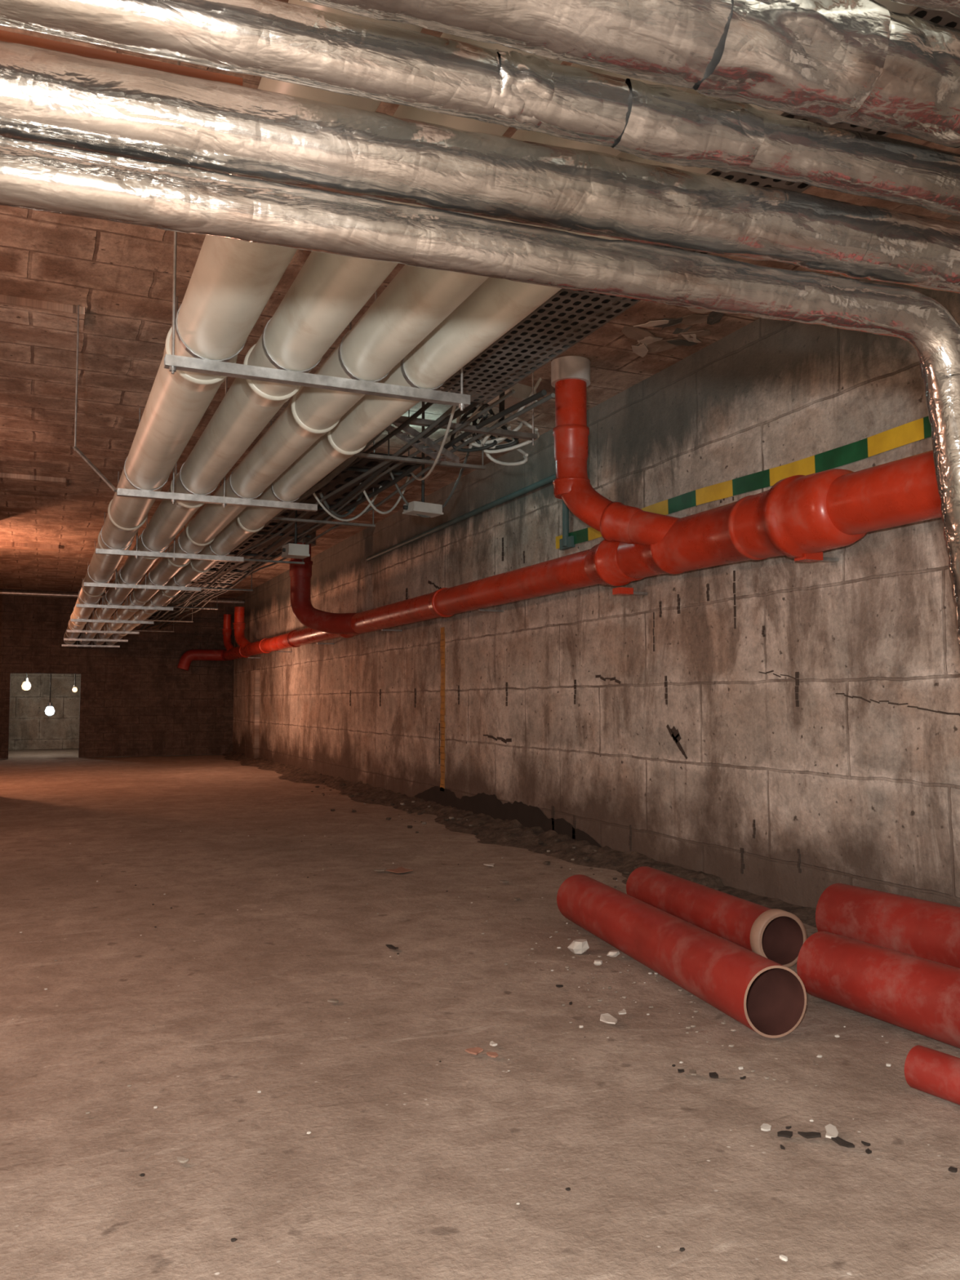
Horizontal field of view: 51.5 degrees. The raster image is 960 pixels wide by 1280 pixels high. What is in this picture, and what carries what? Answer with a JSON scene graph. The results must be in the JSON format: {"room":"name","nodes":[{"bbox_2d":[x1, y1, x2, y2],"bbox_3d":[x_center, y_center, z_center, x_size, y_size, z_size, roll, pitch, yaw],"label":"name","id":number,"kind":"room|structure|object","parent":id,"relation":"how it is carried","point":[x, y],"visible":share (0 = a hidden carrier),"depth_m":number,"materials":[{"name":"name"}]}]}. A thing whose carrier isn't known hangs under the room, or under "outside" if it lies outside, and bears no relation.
{"room":"underground passage","nodes":[
{"label":"underground passage","id":0,"kind":"room"},
{"bbox_2d":[8,673,80,750],"bbox_3d":[-11.273,1.089,27.966,7.500,3.900,0.300,2,-4,-24],"label":"wall","id":1,"kind":"structure","parent":0,"point":[30,727],"depth_m":27.42,"materials":[{"name":"concrete"}]},
{"bbox_2d":[0,588,235,759],"bbox_3d":[-9.360,0.819,23.626,6.900,3.900,0.200,2,-4,-24],"label":"wall partition","id":2,"kind":"structure","parent":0,"point":[135,700],"depth_m":23.94,"materials":[{"name":"brown brick"}]},
{"bbox_2d":[0,748,959,1279],"bbox_3d":[-4.729,2.123,12.999,7.500,0.020,32.800,2,-4,-24],"label":"floor","id":3,"kind":"structure","parent":0,"point":[411,1165],"depth_m":3.48,"materials":[{"name":"concrete"}]},
{"bbox_2d":[2,781,957,1261],"bbox_3d":[-2.212,1.757,7.846,6.324,0.072,14.710,2,-4,-24],"label":"rubble","id":4,"kind":"object","parent":3,"relation":"on","point":[580,946],"visible":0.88,"depth_m":4.07,"materials":[{"name":"stone"}]},
{"bbox_2d":[222,751,817,928],"bbox_3d":[-2.261,2.144,14.332,1.300,0.150,22.250,2,-4,-24],"label":"dirt strip","id":5,"kind":"object","parent":3,"relation":"on","point":[490,830],"visible":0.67,"depth_m":9.36,"materials":[{"name":"brown soil"}]},
{"bbox_2d":[556,874,806,1038],"bbox_3d":[0.867,1.468,4.888,0.276,0.276,2.124,1,-4,-15],"label":"pipe","id":6,"kind":"object","parent":3,"relation":"on","point":[764,995],"visible":1,"depth_m":4.31,"materials":[{"name":"plastic"}]},
{"bbox_2d":[626,866,806,968],"bbox_3d":[1.268,1.524,5.614,0.280,0.280,1.501,1,-4,-17],"label":"pipe","id":7,"kind":"object","parent":3,"relation":"on","point":[778,935],"visible":0.82,"depth_m":5.24,"materials":[{"name":"plastic"}]},
{"bbox_2d":[796,931,959,1048],"bbox_3d":[2.084,1.362,3.242,0.284,0.284,2.603,2,-4,-26],"label":"pipe","id":8,"kind":"object","parent":3,"relation":"on","point":[913,993],"visible":0.98,"depth_m":3.96,"materials":[{"name":"plastic"}]},
{"bbox_2d":[815,883,959,968],"bbox_3d":[2.529,1.398,4.192,0.330,0.330,2.590,2,-4,-28],"label":"pipe","id":9,"kind":"object","parent":3,"relation":"on","point":[921,928],"visible":0.74,"depth_m":4.87,"materials":[{"name":"plastic"}]},
{"bbox_2d":[904,1044,959,1105],"bbox_3d":[1.842,1.405,2.783,0.140,0.140,1.376,2,-4,-32],"label":"pipe","id":10,"kind":"object","parent":3,"relation":"on","point":[932,1072],"visible":1,"depth_m":3.26,"materials":[{"name":"plastic"}]},
{"bbox_2d":[0,136,959,657],"bbox_3d":[-0.837,0.270,1.646,4.801,2.279,0.126,1,-4,-19],"label":"pipe","id":11,"kind":"object","parent":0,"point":[34,175],"visible":1,"depth_m":1.97,"materials":[{"name":"metal"}]},
{"bbox_2d":[0,40,959,293],"bbox_3d":[0.167,-0.925,2.042,6.910,0.159,0.162,1,-4,-18],"label":"pipe","id":12,"kind":"object","parent":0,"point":[48,96],"visible":0.95,"depth_m":1.91,"materials":[{"name":"metal"}]},
{"bbox_2d":[0,0,959,598],"bbox_3d":[-4.729,-1.881,13.248,7.500,0.200,32.800,2,-4,-24],"label":"ceiling","id":13,"kind":"structure","parent":0,"point":[122,273],"depth_m":7.76,"materials":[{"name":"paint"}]},
{"bbox_2d":[21,673,31,690],"bbox_3d":[-11.396,0.114,25.071,0.220,2.306,0.220,2,-4,-24],"label":"hanging bulb","id":14,"kind":"object","parent":13,"relation":"hanging from","point":[26,686],"visible":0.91,"depth_m":24.95,"materials":[{"name":"white glass"}]},
{"bbox_2d":[0,541,58,551],"bbox_3d":[-8.302,-1.571,16.141,2.700,0.060,0.350,2,-4,-24],"label":"ceiling beam","id":15,"kind":"structure","parent":13,"relation":"attached to","point":[13,545],"depth_m":16.40,"materials":[{"name":"brown wood"}]},
{"bbox_2d":[0,472,66,488],"bbox_3d":[-6.127,-1.883,11.208,2.700,0.050,0.350,2,-4,-24],"label":"ceiling beam","id":16,"kind":"structure","parent":13,"relation":"attached to","point":[8,478],"depth_m":11.53,"materials":[{"name":"brown wood"}]},
{"bbox_2d":[0,294,84,332],"bbox_3d":[-3.912,-2.195,6.184,2.700,0.050,0.350,2,-4,-24],"label":"ceiling beam","id":17,"kind":"structure","parent":13,"relation":"attached to","point":[14,309],"depth_m":6.55,"materials":[{"name":"brown wood"}]},
{"bbox_2d":[44,673,54,715],"bbox_3d":[-10.490,0.380,24.360,0.220,2.926,0.220,2,-4,-24],"label":"hanging bulb","id":18,"kind":"object","parent":13,"relation":"hanging from","point":[49,711],"visible":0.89,"depth_m":24.24,"materials":[{"name":"white glass"}]},
{"bbox_2d":[72,674,77,692],"bbox_3d":[-9.946,0.104,24.507,0.120,2.356,0.120,2,-4,-24],"label":"hanging bulb","id":19,"kind":"object","parent":13,"relation":"hanging from","point":[74,688],"visible":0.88,"depth_m":24.42,"materials":[{"name":"white glass"}]},
{"bbox_2d":[61,590,119,648],"bbox_3d":[-9.045,-0.486,23.189,1.260,1.341,0.048,2,-4,-24],"label":"support bracket","id":20,"kind":"object","parent":13,"relation":"hanging from","point":[62,645],"visible":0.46,"depth_m":23.13,"materials":[{"name":"metal"}]},
{"bbox_2d":[72,305,116,492],"bbox_3d":[-2.467,-1.566,6.410,0.379,1.270,0.030,-2,-4,26],"label":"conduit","id":21,"kind":"object","parent":13,"relation":"attached to","point":[81,454],"visible":0.96,"depth_m":6.47,"materials":[{"name":"metal"}]},
{"bbox_2d":[63,577,128,642],"bbox_3d":[-8.079,-0.623,20.997,1.260,1.341,0.048,2,-4,-24],"label":"support bracket","id":22,"kind":"object","parent":13,"relation":"hanging from","point":[81,639],"visible":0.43,"depth_m":20.92,"materials":[{"name":"metal"}]},
{"bbox_2d":[66,563,139,634],"bbox_3d":[-7.011,-0.773,18.576,1.260,1.341,0.048,2,-4,-24],"label":"support bracket","id":23,"kind":"object","parent":13,"relation":"hanging from","point":[86,631],"visible":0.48,"depth_m":18.52,"materials":[{"name":"metal"}]},
{"bbox_2d":[71,541,153,624],"bbox_3d":[-5.944,-0.924,16.155,1.260,1.341,0.048,2,-4,-24],"label":"support bracket","id":24,"kind":"object","parent":13,"relation":"hanging from","point":[78,620],"visible":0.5,"depth_m":16.08,"materials":[{"name":"metal"}]},
{"bbox_2d":[0,590,244,604],"bbox_3d":[-8.796,-1.070,22.460,6.880,0.266,0.100,2,-4,-24],"label":"pipe","id":25,"kind":"object","parent":13,"relation":"hanging from","point":[2,592],"visible":0.38,"depth_m":22.14,"materials":[{"name":"metal"}]},
{"bbox_2d":[75,512,173,610],"bbox_3d":[-4.877,-1.075,13.734,1.260,1.341,0.048,2,-4,-24],"label":"support bracket","id":26,"kind":"object","parent":13,"relation":"hanging from","point":[102,606],"visible":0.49,"depth_m":13.66,"materials":[{"name":"metal"}]},
{"bbox_2d":[83,471,200,591],"bbox_3d":[-3.810,-1.225,11.313,1.260,1.341,0.048,2,-4,-24],"label":"support bracket","id":27,"kind":"object","parent":13,"relation":"hanging from","point":[115,585],"visible":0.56,"depth_m":11.24,"materials":[{"name":"metal"}]},
{"bbox_2d":[95,408,244,562],"bbox_3d":[-2.742,-1.376,8.893,1.260,1.341,0.048,2,-4,-24],"label":"support bracket","id":28,"kind":"object","parent":13,"relation":"hanging from","point":[98,551],"visible":0.59,"depth_m":8.81,"materials":[{"name":"metal"}]},
{"bbox_2d":[116,296,317,511],"bbox_3d":[-1.675,-1.527,6.472,1.260,1.341,0.048,2,-4,-24],"label":"support bracket","id":29,"kind":"object","parent":13,"relation":"hanging from","point":[140,493],"visible":0.58,"depth_m":6.40,"materials":[{"name":"metal"}]},
{"bbox_2d":[146,409,421,623],"bbox_3d":[-4.242,-1.256,15.832,0.660,0.718,17.400,2,-4,-24],"label":"cable tray","id":30,"kind":"object","parent":13,"relation":"hanging from","point":[364,464],"visible":0.44,"depth_m":10.78,"materials":[{"name":"metal"}]},
{"bbox_2d":[280,510,309,559],"bbox_3d":[-1.772,-1.400,9.595,0.250,1.206,0.212,2,-4,-29],"label":"junction box","id":31,"kind":"object","parent":13,"relation":"attached to","point":[295,550],"visible":0.83,"depth_m":9.50,"materials":[{"name":"plastic"}]},
{"bbox_2d":[164,61,470,410],"bbox_3d":[-0.628,-1.674,4.096,1.260,1.341,0.048,2,-4,-24],"label":"support bracket","id":32,"kind":"object","parent":13,"relation":"hanging from","point":[173,362],"visible":0.56,"depth_m":3.99,"materials":[{"name":"metal"}]},
{"bbox_2d":[78,32,562,644],"bbox_3d":[-4.312,-0.696,12.088,0.264,0.264,25.080,2,-4,-24],"label":"drain pipe","id":33,"kind":"object","parent":32,"relation":"on","point":[329,291],"visible":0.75,"depth_m":3.96,"materials":[{"name":"grey plastic"}]},
{"bbox_2d":[93,62,688,644],"bbox_3d":[-4.033,-0.680,12.210,0.248,0.248,25.080,2,-4,-24],"label":"drain pipe","id":34,"kind":"object","parent":32,"relation":"on","point":[417,300],"visible":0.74,"depth_m":4.22,"materials":[{"name":"grey plastic"}]},
{"bbox_2d":[105,0,916,645],"bbox_3d":[-3.795,-0.662,12.314,0.224,0.224,25.080,2,-4,-24],"label":"drain pipe","id":35,"kind":"object","parent":32,"relation":"on","point":[497,305],"visible":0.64,"depth_m":4.30,"materials":[{"name":"grey plastic"}]},
{"bbox_2d":[131,321,555,632],"bbox_3d":[-3.746,-1.201,14.077,0.950,1.046,19.202,2,-4,-24],"label":"cable bundle","id":36,"kind":"object","parent":13,"relation":"hanging from","point":[443,420],"visible":0.75,"depth_m":7.47,"materials":[{"name":"rubber"}]},
{"bbox_2d":[402,401,443,517],"bbox_3d":[-0.450,-1.550,7.889,0.323,1.118,0.170,3,-4,-35],"label":"junction box","id":37,"kind":"object","parent":13,"relation":"attached to","point":[415,508],"visible":0.86,"depth_m":7.82,"materials":[{"name":"plastic"}]},
{"bbox_2d":[312,377,542,521],"bbox_3d":[-0.259,-1.565,7.157,1.417,1.179,3.919,2,-4,-24],"label":"hanging cable","id":38,"kind":"object","parent":13,"relation":"hanging from","point":[335,515],"visible":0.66,"depth_m":8.12,"materials":[{"name":"plastic"}]},
{"bbox_2d":[374,289,537,462],"bbox_3d":[-0.302,-1.706,6.346,1.239,0.998,0.610,3,-5,-38],"label":"channel","id":39,"kind":"object","parent":13,"relation":"hanging from","point":[408,429],"visible":0.56,"depth_m":6.28,"materials":[{"name":"metal"}]},
{"bbox_2d":[449,388,539,466],"bbox_3d":[0.005,-1.692,6.747,0.786,0.995,0.505,2,-4,-24],"label":"cable coil","id":40,"kind":"object","parent":13,"relation":"hanging from","point":[489,446],"visible":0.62,"depth_m":6.68,"materials":[{"name":"plastic"}]},
{"bbox_2d":[487,382,537,409],"bbox_3d":[0.234,-1.926,7.174,0.294,0.456,0.254,3,-5,-41],"label":"junction box","id":41,"kind":"object","parent":13,"relation":"attached to","point":[522,392],"visible":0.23,"depth_m":7.08,"materials":[{"name":"plastic"}]},
{"bbox_2d":[177,355,941,671],"bbox_3d":[-1.689,-0.862,13.066,1.427,1.848,24.735,2,-4,-24],"label":"pipe","id":42,"kind":"object","parent":13,"relation":"hanging from","point":[801,517],"visible":0.97,"depth_m":7.22,"materials":[{"name":"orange plastic"}]},
{"bbox_2d":[621,307,724,357],"bbox_3d":[1.343,-2.173,6.950,0.667,0.037,1.085,2,-4,-24],"label":"ceiling patch","id":43,"kind":"structure","parent":13,"relation":"attached to","point":[647,342],"depth_m":7.02,"materials":[{"name":"grey concrete"}]},
{"bbox_2d":[435,6,959,403],"bbox_3d":[0.613,-1.833,3.340,0.375,1.118,3.600,2,-4,-24],"label":"cable tray","id":44,"kind":"object","parent":13,"relation":"hanging from","point":[567,317],"visible":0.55,"depth_m":4.04,"materials":[{"name":"metal"}]},
{"bbox_2d":[232,215,959,907],"bbox_3d":[-1.433,0.255,14.568,0.300,3.900,32.200,2,-4,-24],"label":"wall","id":45,"kind":"structure","parent":0,"point":[868,794],"depth_m":7.37,"materials":[{"name":"concrete"}]},
{"bbox_2d":[244,670,259,758],"bbox_3d":[-5.120,1.693,22.376,0.100,2.000,1.100,2,-4,-24],"label":"pilaster","id":46,"kind":"object","parent":45,"relation":"attached to","point":[252,677],"visible":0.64,"depth_m":22.10,"materials":[{"name":"concrete"}]},
{"bbox_2d":[440,626,445,791],"bbox_3d":[-0.443,0.823,11.902,0.012,1.955,0.157,2,-4,-24],"label":"ochre stripe","id":47,"kind":"object","parent":45,"relation":"attached to","point":[442,710],"visible":1,"depth_m":11.89,"materials":[{"name":"paint"}]},
{"bbox_2d":[365,473,574,560],"bbox_3d":[-0.378,-1.269,11.779,0.065,1.196,6.318,2,-4,-24],"label":"conduit","id":48,"kind":"object","parent":45,"relation":"attached to","point":[566,542],"visible":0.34,"depth_m":10.31,"materials":[{"name":"grey metal"}]},
{"bbox_2d":[413,786,601,847],"bbox_3d":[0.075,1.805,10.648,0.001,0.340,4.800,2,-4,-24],"label":"dirt pile","id":49,"kind":"object","parent":45,"relation":"attached to","point":[529,816],"visible":0.63,"depth_m":10.26,"materials":[{"name":"brown soil"}]},
{"bbox_2d":[349,496,959,873],"bbox_3d":[0.256,0.394,10.339,0.012,2.948,11.330,2,-4,-24],"label":"cracks","id":50,"kind":"object","parent":45,"relation":"attached to","point":[674,733],"visible":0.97,"depth_m":7.53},
{"bbox_2d":[555,416,931,548],"bbox_3d":[1.897,-1.079,6.650,0.011,0.140,5.900,2,-4,-24],"label":"tape","id":51,"kind":"object","parent":45,"relation":"attached to","point":[921,428],"visible":0.73,"depth_m":6.38,"materials":[{"name":"plastic"}]},
{"bbox_3d":[-8.024,0.075,11.673,0.300,3.900,32.200,2,-4,-24],"label":"wall","id":52,"kind":"structure","parent":0,"visible":0},
{"bbox_2d":[0,30,242,85],"bbox_3d":[-1.841,-1.183,1.604,2.850,0.022,0.022,1,-4,-19],"label":"conduit","id":53,"kind":"object","parent":52,"relation":"attached to","point":[5,36],"visible":0.66,"depth_m":1.98,"materials":[{"name":"metal"}]},
{"bbox_2d":[0,0,959,216],"bbox_3d":[0.254,-0.977,1.846,6.905,0.130,0.134,1,-4,-19],"label":"pipe","id":54,"kind":"object","parent":52,"relation":"attached to","point":[271,39],"visible":0.99,"depth_m":1.73,"materials":[{"name":"metal"}]},
{"bbox_2d":[299,0,959,148],"bbox_3d":[0.343,-1.018,1.645,6.905,0.202,0.201,1,-4,-19],"label":"pipe","id":55,"kind":"object","parent":52,"relation":"attached to","point":[866,64],"visible":1,"depth_m":1.62,"materials":[{"name":"metal"}]},
{"bbox_2d":[889,0,959,17],"bbox_3d":[0.439,-1.054,1.429,6.905,0.147,0.147,1,-4,-19],"label":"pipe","id":56,"kind":"object","parent":52,"relation":"attached to","point":[952,6],"visible":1,"depth_m":1.54,"materials":[{"name":"metal"}]},
{"bbox_3d":[0.439,-1.825,1.676,1.260,1.341,0.048,2,-4,-24],"label":"support bracket","id":57,"kind":"object","parent":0,"visible":0},
{"bbox_2d":[63,0,422,644],"bbox_3d":[-4.606,-0.716,11.959,0.288,0.288,25.080,2,-4,-24],"label":"drain pipe","id":58,"kind":"object","parent":57,"relation":"on","point":[232,282],"visible":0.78,"depth_m":3.80,"materials":[{"name":"grey plastic"}]}
]}

